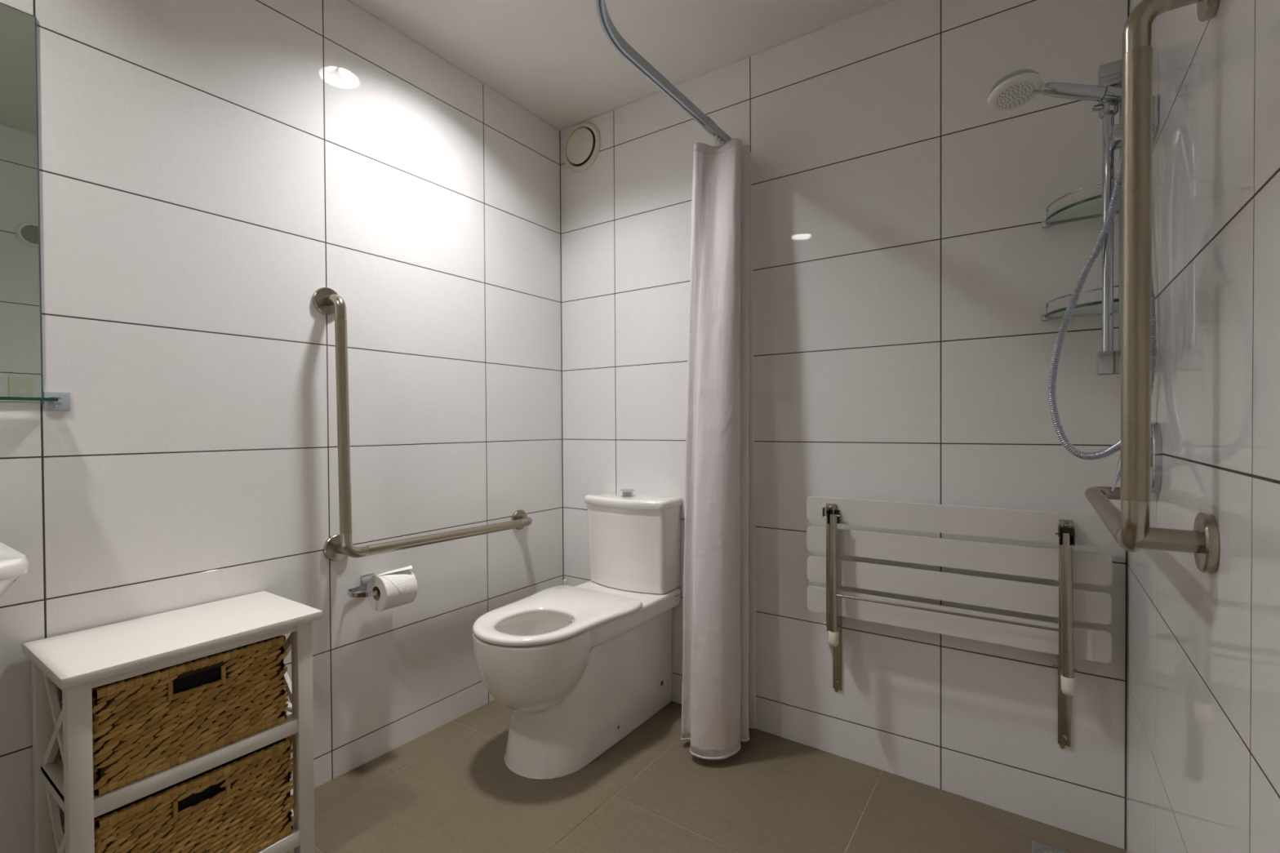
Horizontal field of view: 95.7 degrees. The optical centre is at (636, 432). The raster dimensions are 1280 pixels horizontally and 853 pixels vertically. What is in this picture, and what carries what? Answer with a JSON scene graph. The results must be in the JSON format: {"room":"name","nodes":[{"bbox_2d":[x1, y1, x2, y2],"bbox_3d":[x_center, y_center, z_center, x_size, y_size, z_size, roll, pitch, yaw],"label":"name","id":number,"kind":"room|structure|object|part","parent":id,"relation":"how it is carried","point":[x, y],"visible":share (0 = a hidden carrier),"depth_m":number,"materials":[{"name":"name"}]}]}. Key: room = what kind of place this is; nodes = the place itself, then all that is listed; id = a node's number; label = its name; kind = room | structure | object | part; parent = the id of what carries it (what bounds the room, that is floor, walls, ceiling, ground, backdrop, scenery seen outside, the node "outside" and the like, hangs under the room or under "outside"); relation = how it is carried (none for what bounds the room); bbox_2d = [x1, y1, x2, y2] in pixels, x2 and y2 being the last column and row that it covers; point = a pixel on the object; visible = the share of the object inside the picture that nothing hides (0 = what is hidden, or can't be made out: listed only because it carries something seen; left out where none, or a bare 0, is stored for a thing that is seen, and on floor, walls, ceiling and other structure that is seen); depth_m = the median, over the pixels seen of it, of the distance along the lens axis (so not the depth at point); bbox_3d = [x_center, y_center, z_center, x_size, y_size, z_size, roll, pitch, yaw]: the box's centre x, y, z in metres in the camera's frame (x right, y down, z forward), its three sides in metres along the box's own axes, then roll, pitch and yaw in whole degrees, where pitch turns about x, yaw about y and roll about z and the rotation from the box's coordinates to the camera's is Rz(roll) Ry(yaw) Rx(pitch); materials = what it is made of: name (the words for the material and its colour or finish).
{"room":"accessible bathroom","nodes":[
{"label":"accessible bathroom","id":0,"kind":"room"},
{"bbox_2d":[0,0,563,852],"bbox_3d":[-1.228,-0.090,1.344,0.120,2.622,3.240,0,1,35],"label":"wall","id":1,"kind":"structure","parent":0,"point":[207,168],"depth_m":1.60,"materials":[{"name":"tile"}]},
{"bbox_2d":[0,542,28,598],"bbox_3d":[-1.271,0.318,0.824,0.400,0.456,0.530,0,1,35],"label":"basin","id":2,"kind":"object","parent":1,"relation":"attached to","point":[14,564],"visible":1,"depth_m":0.94,"materials":[{"name":"white ceramic"}]},
{"bbox_2d":[0,2,43,404],"bbox_3d":[-1.467,-0.456,0.885,0.005,0.802,0.783,0,1,35],"label":"mirror","id":3,"kind":"object","parent":1,"relation":"attached to","point":[21,375],"visible":1,"depth_m":1.18,"materials":[{"name":"silver mirror"}]},
{"bbox_2d":[0,391,70,411],"bbox_3d":[-1.415,-0.060,0.857,0.125,0.040,0.864,0,1,35],"label":"glass shelf","id":4,"kind":"object","parent":1,"relation":"attached to","point":[53,401],"visible":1,"depth_m":1.21,"materials":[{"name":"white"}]},
{"bbox_3d":[-1.411,-0.059,0.853,0.113,0.006,0.783,0,1,35],"label":"glass pane","id":5,"kind":"part","parent":4,"relation":"part of","materials":[{"name":"green"}]},
{"bbox_3d":[-1.231,-0.065,1.230,0.006,0.040,0.040,0,1,35],"label":"bracket plate","id":6,"kind":"part","parent":4,"relation":"part of","materials":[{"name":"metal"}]},
{"bbox_2d":[346,573,380,597],"bbox_3d":[-0.803,0.465,1.777,0.090,0.046,0.159,0,1,35],"label":"holder","id":7,"kind":"object","parent":1,"relation":"attached to","point":[351,593],"visible":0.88,"depth_m":1.75,"materials":[{"name":"silver metal"}]},
{"bbox_3d":[-0.802,0.480,1.776,0.086,0.015,0.159,0,1,35],"label":"hook arm","id":8,"kind":"part","parent":7,"relation":"part of","materials":[{"name":"silver metal"}]},
{"bbox_3d":[-0.837,0.465,1.803,0.006,0.046,0.040,0,1,35],"label":"wall plate","id":9,"kind":"part","parent":7,"relation":"part of","materials":[{"name":"silver metal"}]},
{"bbox_2d":[366,565,417,611],"bbox_3d":[-0.755,0.479,1.790,0.110,0.121,0.106,0,1,35],"label":"toilet roll","id":10,"kind":"object","parent":7,"relation":"hanging from","point":[398,587],"visible":0.98,"depth_m":1.76,"materials":[{"name":"paper"}]},
{"bbox_2d":[312,287,532,561],"bbox_3d":[-0.656,-0.016,1.989,0.091,0.824,0.838,0,1,35],"label":"grab bar","id":11,"kind":"object","parent":1,"relation":"attached to","point":[326,300],"visible":1,"depth_m":1.66,"materials":[{"name":"metal"}]},
{"bbox_2d":[346,0,893,131],"bbox_3d":[-0.401,-1.297,0.756,1.906,0.004,3.000,0,1,35],"label":"trim","id":12,"kind":"structure","parent":1,"relation":"attached to","point":[349,1],"depth_m":2.03,"materials":[{"name":"plastic"}]},
{"bbox_2d":[350,0,888,129],"bbox_3d":[-0.402,-1.399,0.754,2.106,0.200,3.200,0,1,35],"label":"ceiling","id":13,"kind":"structure","parent":0,"point":[555,60],"depth_m":1.92,"materials":[{"name":"paint"}]},
{"bbox_2d":[287,699,1126,852],"bbox_3d":[-0.387,1.095,0.784,2.106,0.185,3.200,0,1,35],"label":"floor","id":14,"kind":"structure","parent":0,"point":[450,788],"depth_m":1.62,"materials":[{"name":"tile"}]},
{"bbox_2d":[22,591,322,852],"bbox_3d":[-1.002,0.732,1.287,0.305,0.606,0.452,0,1,35],"label":"base cabinet","id":15,"kind":"object","parent":14,"relation":"on","point":[76,663],"visible":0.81,"depth_m":1.18,"materials":[{"name":"white paint"}]},
{"bbox_3d":[-1.215,0.738,1.192,0.033,0.576,0.033,0,1,35],"label":"leg","id":16,"kind":"part","parent":15,"relation":"part of","materials":[{"name":"white paint"}]},
{"bbox_3d":[-1.115,0.689,1.122,0.212,0.032,0.020,0,1,35],"label":"rail","id":17,"kind":"part","parent":15,"relation":"part of","materials":[{"name":"white paint"}]},
{"bbox_3d":[-1.013,0.741,1.053,0.033,0.580,0.033,0,1,35],"label":"leg","id":18,"kind":"part","parent":15,"relation":"part of","materials":[{"name":"white paint"}]},
{"bbox_2d":[59,635,288,795],"bbox_3d":[-1.003,0.571,1.270,0.256,0.201,0.342,0,1,35],"label":"basket","id":19,"kind":"object","parent":15,"relation":"on","point":[144,725],"visible":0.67,"depth_m":1.18,"materials":[{"name":"wicker"}]},
{"bbox_2d":[62,737,294,852],"bbox_3d":[-0.998,0.825,1.276,0.257,0.222,0.352,0,1,35],"label":"basket","id":20,"kind":"object","parent":15,"relation":"on","point":[242,804],"visible":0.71,"depth_m":1.22,"materials":[{"name":"wicker"}]},
{"bbox_3d":[-0.901,0.457,1.208,0.020,0.016,0.357,0,1,35],"label":"rail","id":21,"kind":"part","parent":15,"relation":"part of","materials":[{"name":"white paint"}]},
{"bbox_3d":[-0.899,0.687,1.211,0.020,0.032,0.357,0,1,35],"label":"rail","id":22,"kind":"part","parent":15,"relation":"part of","materials":[{"name":"white paint"}]},
{"bbox_3d":[-0.898,0.952,1.214,0.020,0.034,0.357,0,1,35],"label":"rail","id":23,"kind":"part","parent":15,"relation":"part of","materials":[{"name":"white paint"}]},
{"bbox_3d":[-0.893,0.684,1.444,0.212,0.032,0.020,0,1,35],"label":"rail","id":24,"kind":"part","parent":15,"relation":"part of","materials":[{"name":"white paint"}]},
{"bbox_3d":[-0.792,0.739,1.375,0.033,0.586,0.033,0,1,35],"label":"leg","id":25,"kind":"part","parent":15,"relation":"part of","materials":[{"name":"white paint"}]},
{"bbox_2d":[563,578,568,585],"bbox_3d":[-0.309,0.836,2.521,0.021,0.391,0.021,0,1,35],"label":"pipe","id":26,"kind":"object","parent":14,"relation":"on","point":[565,581],"visible":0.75,"depth_m":2.51,"materials":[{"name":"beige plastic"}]},
{"bbox_2d":[471,488,682,779],"bbox_3d":[-0.203,0.634,1.986,0.405,0.820,0.796,0,1,35],"label":"toilet","id":27,"kind":"object","parent":14,"relation":"on","point":[579,668],"visible":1,"depth_m":1.92,"materials":[{"name":"ceramic"}]},
{"bbox_3d":[-0.276,0.590,1.880,0.405,0.021,0.540,0,1,35],"label":"seat","id":28,"kind":"part","parent":27,"relation":"part of","materials":[{"name":"plastic"}]},
{"bbox_3d":[-0.032,0.264,2.237,0.376,0.034,0.177,0,1,35],"label":"cistern lid","id":29,"kind":"part","parent":27,"relation":"part of","materials":[{"name":"white ceramic"}]},
{"bbox_2d":[1033,840,1067,852],"bbox_3d":[1.045,1.068,1.434,0.103,0.013,0.103,0,1,35],"label":"floor drain","id":30,"kind":"object","parent":14,"relation":"in","point":[1037,846],"visible":1,"depth_m":1.48,"materials":[{"name":"metal"}]},
{"bbox_2d":[560,0,1128,849],"bbox_3d":[0.491,-0.108,2.055,1.907,2.622,0.120,0,1,35],"label":"wall","id":31,"kind":"structure","parent":0,"point":[906,271],"depth_m":1.77,"materials":[{"name":"tile"}]},
{"bbox_2d":[563,122,600,172],"bbox_3d":[-0.238,-1.211,2.453,0.204,0.204,0.020,0,1,35],"label":"air vent","id":32,"kind":"object","parent":31,"relation":"in","point":[582,144],"visible":1,"depth_m":2.44,"materials":[{"name":"beige plastic"}]},
{"bbox_2d":[595,0,731,143],"bbox_3d":[0.220,-1.001,1.285,0.609,0.036,1.482,0,1,-12],"label":"track","id":33,"kind":"object","parent":31,"relation":"attached to","point":[620,44],"visible":0.84,"depth_m":1.61,"materials":[{"name":"metal"}]},
{"bbox_2d":[680,134,756,759],"bbox_3d":[0.270,0.011,1.934,0.193,2.016,0.309,0,1,35],"label":"shower curtain","id":34,"kind":"object","parent":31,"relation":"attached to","point":[719,705],"visible":1,"depth_m":1.88,"materials":[{"name":"white fabric"}]},
{"bbox_2d":[806,496,1111,749],"bbox_3d":[0.867,0.528,1.659,0.766,0.640,0.122,0,1,35],"label":"shower bench","id":35,"kind":"object","parent":31,"relation":"attached to","point":[1065,602],"visible":1,"depth_m":1.61,"materials":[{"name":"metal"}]},
{"bbox_3d":[0.607,0.435,1.789,0.025,0.365,0.038,0,1,12],"label":"leg","id":36,"kind":"part","parent":35,"relation":"part of","materials":[{"name":"metal"}]},
{"bbox_3d":[0.652,0.719,1.880,0.028,0.230,0.006,0,1,35],"label":"hinge plate","id":37,"kind":"part","parent":35,"relation":"part of","materials":[{"name":"metal"}]},
{"bbox_3d":[0.643,0.607,1.844,0.005,0.045,0.060,0,1,35],"label":"pivot arm","id":38,"kind":"part","parent":35,"relation":"part of","materials":[{"name":"metal"}]},
{"bbox_3d":[0.844,0.501,1.621,0.577,0.007,0.007,0,1,34],"label":"cross rod","id":39,"kind":"part","parent":35,"relation":"part of","materials":[{"name":"metal"}]},
{"bbox_3d":[1.110,0.608,1.523,0.005,0.045,0.060,0,1,35],"label":"pivot arm","id":40,"kind":"part","parent":35,"relation":"part of","materials":[{"name":"metal"}]},
{"bbox_3d":[1.140,0.720,1.544,0.028,0.230,0.006,0,1,35],"label":"hinge plate","id":41,"kind":"part","parent":35,"relation":"part of","materials":[{"name":"metal"}]},
{"bbox_3d":[1.085,0.436,1.460,0.025,0.365,0.038,0,1,12],"label":"leg","id":42,"kind":"part","parent":35,"relation":"part of","materials":[{"name":"metal"}]},
{"bbox_2d":[1125,0,1279,852],"bbox_3d":[0.441,-0.086,0.195,0.120,2.622,3.240,0,1,35],"label":"wall","id":43,"kind":"structure","parent":0,"point":[1203,649],"depth_m":0.76,"materials":[{"name":"tile"}]},
{"bbox_2d":[1041,177,1119,228],"bbox_3d":[1.114,-0.570,1.436,0.179,0.045,0.179,0,1,35],"label":"corner shelf","id":44,"kind":"object","parent":43,"relation":"attached to","point":[1091,207],"visible":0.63,"depth_m":1.46,"materials":[{"name":"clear glass"}]},
{"bbox_3d":[1.118,-0.558,1.437,0.172,0.008,0.172,0,1,35],"label":"glass pane","id":45,"kind":"part","parent":44,"relation":"part of","materials":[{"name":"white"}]},
{"bbox_2d":[1041,284,1119,321],"bbox_3d":[1.116,-0.320,1.439,0.179,0.045,0.179,0,1,35],"label":"corner shelf","id":46,"kind":"object","parent":43,"relation":"attached to","point":[1092,308],"visible":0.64,"depth_m":1.45,"materials":[{"name":"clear glass"}]},
{"bbox_3d":[1.120,-0.308,1.440,0.172,0.008,0.172,0,1,35],"label":"glass pane","id":47,"kind":"part","parent":46,"relation":"part of","materials":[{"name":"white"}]},
{"bbox_2d":[1092,59,1121,375],"bbox_3d":[1.019,-0.453,1.222,0.092,0.660,0.060,0,1,35],"label":"shower rail","id":48,"kind":"object","parent":43,"relation":"attached to","point":[1109,74],"visible":0.6,"depth_m":1.23,"materials":[{"name":"silver metal"}]},
{"bbox_2d":[987,68,1121,111],"bbox_3d":[0.893,-0.734,1.231,0.252,0.079,0.100,0,1,25],"label":"handset","id":49,"kind":"object","parent":48,"relation":"attached to","point":[1017,88],"visible":0.98,"depth_m":1.24,"materials":[{"name":"silver metal"}]},
{"bbox_3d":[0.949,-0.724,1.232,0.153,0.059,0.029,0,1,15],"label":"handle","id":50,"kind":"part","parent":49,"relation":"part of","materials":[{"name":"silver metal"}]},
{"bbox_2d":[1047,148,1156,460],"bbox_3d":[0.989,-0.326,1.206,0.088,0.772,0.234,0,1,-9],"label":"shower hose","id":51,"kind":"object","parent":49,"relation":"attached to","point":[1117,188],"visible":0.61,"depth_m":1.25,"materials":[{"name":"silver metal"}]},
{"bbox_3d":[0.987,-0.695,1.240,0.015,0.014,0.014,0,1,19],"label":"slider knob","id":52,"kind":"part","parent":48,"relation":"part of","materials":[{"name":"silver metal"}]},
{"bbox_3d":[1.011,-0.456,1.242,0.020,0.630,0.020,0,1,35],"label":"rail","id":53,"kind":"part","parent":48,"relation":"part of","materials":[{"name":"silver metal"}]},
{"bbox_2d":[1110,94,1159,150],"bbox_3d":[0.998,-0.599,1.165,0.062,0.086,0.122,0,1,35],"label":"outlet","id":54,"kind":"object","parent":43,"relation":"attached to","point":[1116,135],"visible":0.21,"depth_m":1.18,"materials":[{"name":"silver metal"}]},
{"bbox_2d":[1152,94,1159,138],"bbox_3d":[1.013,-0.611,1.144,0.014,0.062,0.105,0,1,35],"label":"outlet plate","id":55,"kind":"object","parent":54,"relation":"attached to","point":[1155,98],"depth_m":1.10,"materials":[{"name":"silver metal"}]},
{"bbox_2d":[1111,422,1162,493],"bbox_3d":[0.967,0.049,1.126,0.068,0.137,0.104,0,1,35],"label":"shower mixer","id":56,"kind":"object","parent":43,"relation":"attached to","point":[1156,433],"visible":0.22,"depth_m":1.07,"materials":[{"name":"silver metal"}]},
{"bbox_3d":[0.952,0.074,1.136,0.033,0.083,0.018,0,1,35],"label":"lever","id":57,"kind":"part","parent":56,"relation":"part of","materials":[{"name":"silver metal"}]},
{"bbox_3d":[0.989,0.049,1.111,0.013,0.137,0.104,0,1,35],"label":"mixer plate","id":58,"kind":"part","parent":56,"relation":"part of","materials":[{"name":"silver metal"}]},
{"bbox_2d":[1084,0,1220,573],"bbox_3d":[0.925,-0.217,1.087,0.094,0.816,0.824,0,1,35],"label":"grab bar","id":59,"kind":"object","parent":43,"relation":"attached to","point":[1130,527],"visible":1,"depth_m":0.78,"materials":[{"name":"metal"}]}
]}

